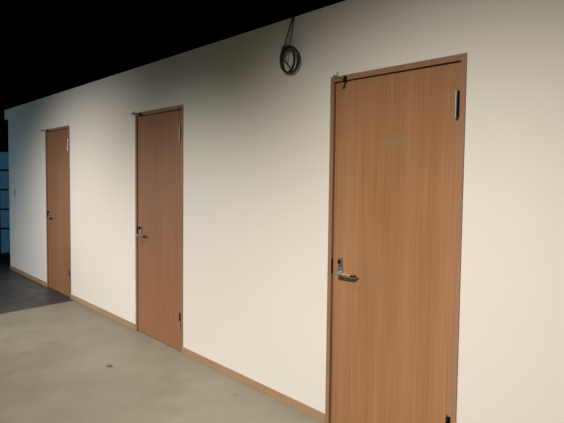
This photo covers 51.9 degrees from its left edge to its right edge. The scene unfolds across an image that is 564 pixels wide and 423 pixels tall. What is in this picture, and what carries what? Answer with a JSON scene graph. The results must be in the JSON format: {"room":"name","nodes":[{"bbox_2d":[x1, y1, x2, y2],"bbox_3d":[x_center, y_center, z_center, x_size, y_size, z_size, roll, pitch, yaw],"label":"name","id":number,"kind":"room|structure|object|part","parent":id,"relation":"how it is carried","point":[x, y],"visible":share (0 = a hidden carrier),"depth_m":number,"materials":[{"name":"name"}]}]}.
{"room":"corridor","nodes":[
{"label":"corridor","id":0,"kind":"room"},
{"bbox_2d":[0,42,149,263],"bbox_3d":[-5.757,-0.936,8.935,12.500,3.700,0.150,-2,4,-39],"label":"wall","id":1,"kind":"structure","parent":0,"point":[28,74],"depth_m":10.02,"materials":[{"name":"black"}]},
{"bbox_2d":[0,149,9,255],"bbox_3d":[-4.588,-0.148,9.910,3.200,1.800,0.070,-2,4,-39],"label":"window","id":2,"kind":"structure","parent":1,"relation":"in","point":[4,154],"depth_m":9.82,"materials":[{"name":"blue glass"}]},
{"bbox_2d":[0,263,322,422],"bbox_3d":[-1.333,1.344,3.556,12.500,0.120,14.000,-2,4,-39],"label":"floor","id":3,"kind":"structure","parent":0,"point":[55,358],"depth_m":4.35,"materials":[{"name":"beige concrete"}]},
{"bbox_2d":[0,0,344,62],"bbox_3d":[-1.288,-2.485,3.333,12.800,0.150,14.300,-2,4,-39],"label":"ceiling","id":4,"kind":"structure","parent":0,"point":[148,31],"depth_m":8.29,"materials":[{"name":"black"}]},
{"bbox_2d":[8,0,563,422],"bbox_3d":[-0.083,0.005,4.035,0.120,2.525,13.312,-2,4,-39],"label":"wall","id":5,"kind":"structure","parent":0,"point":[256,134],"depth_m":3.70,"materials":[{"name":"paint"}]},
{"bbox_2d":[5,109,7,119],"bbox_3d":[-4.318,-1.536,9.213,0.120,0.150,0.210,-2,4,-39],"label":"trim","id":6,"kind":"structure","parent":5,"relation":"attached to","point":[6,111],"depth_m":9.17,"materials":[{"name":"paper"}]},
{"bbox_2d":[10,265,46,286],"bbox_3d":[-3.741,0.936,8.505,0.008,0.060,1.876,-2,4,-39],"label":"baseboard","id":7,"kind":"structure","parent":5,"relation":"attached to","point":[23,273],"depth_m":8.40,"materials":[{"name":"brown wood"}]},
{"bbox_2d":[41,125,70,298],"bbox_3d":[-2.835,-0.013,7.372,0.220,2.107,0.921,-2,4,-39],"label":"door","id":8,"kind":"structure","parent":5,"relation":"in","point":[57,140],"depth_m":7.37,"materials":[{"name":"brown wood"}]},
{"bbox_2d":[71,294,135,330],"bbox_3d":[-1.998,1.082,6.353,0.008,0.060,1.827,-2,4,-39],"label":"baseboard","id":9,"kind":"structure","parent":5,"relation":"attached to","point":[125,322],"depth_m":6.22,"materials":[{"name":"brown wood"}]},
{"bbox_2d":[131,105,182,352],"bbox_3d":[-1.107,0.132,5.240,0.220,2.107,0.921,-2,4,-39],"label":"door","id":10,"kind":"structure","parent":5,"relation":"in","point":[158,132],"depth_m":5.22,"materials":[{"name":"brown wood"}]},
{"bbox_2d":[182,347,324,422],"bbox_3d":[-0.290,1.225,4.244,0.008,0.060,1.768,-2,4,-39],"label":"baseboard","id":11,"kind":"structure","parent":5,"relation":"attached to","point":[316,414],"depth_m":4.08,"materials":[{"name":"brown wood"}]},
{"bbox_2d":[279,16,299,73],"bbox_3d":[0.062,-1.065,3.713,0.172,0.372,0.168,2,4,24],"label":"cable coil","id":12,"kind":"object","parent":5,"relation":"hanging from","point":[284,48],"visible":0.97,"depth_m":3.68,"materials":[{"name":"black rubber"}]},
{"bbox_2d":[325,53,466,422],"bbox_3d":[0.583,0.274,3.153,0.220,2.107,0.921,-2,4,-39],"label":"door","id":13,"kind":"structure","parent":5,"relation":"in","point":[397,133],"depth_m":3.10,"materials":[{"name":"brown wood"}]},
{"bbox_3d":[0.324,-0.774,3.308,0.070,0.040,0.023,-2,4,-39],"label":"stop rod","id":14,"kind":"part","parent":13,"relation":"part of","materials":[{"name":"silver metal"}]},
{"bbox_3d":[0.359,0.367,3.377,0.041,0.021,0.128,-2,4,-39],"label":"lever handle","id":15,"kind":"part","parent":13,"relation":"part of","materials":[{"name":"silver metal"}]}
]}

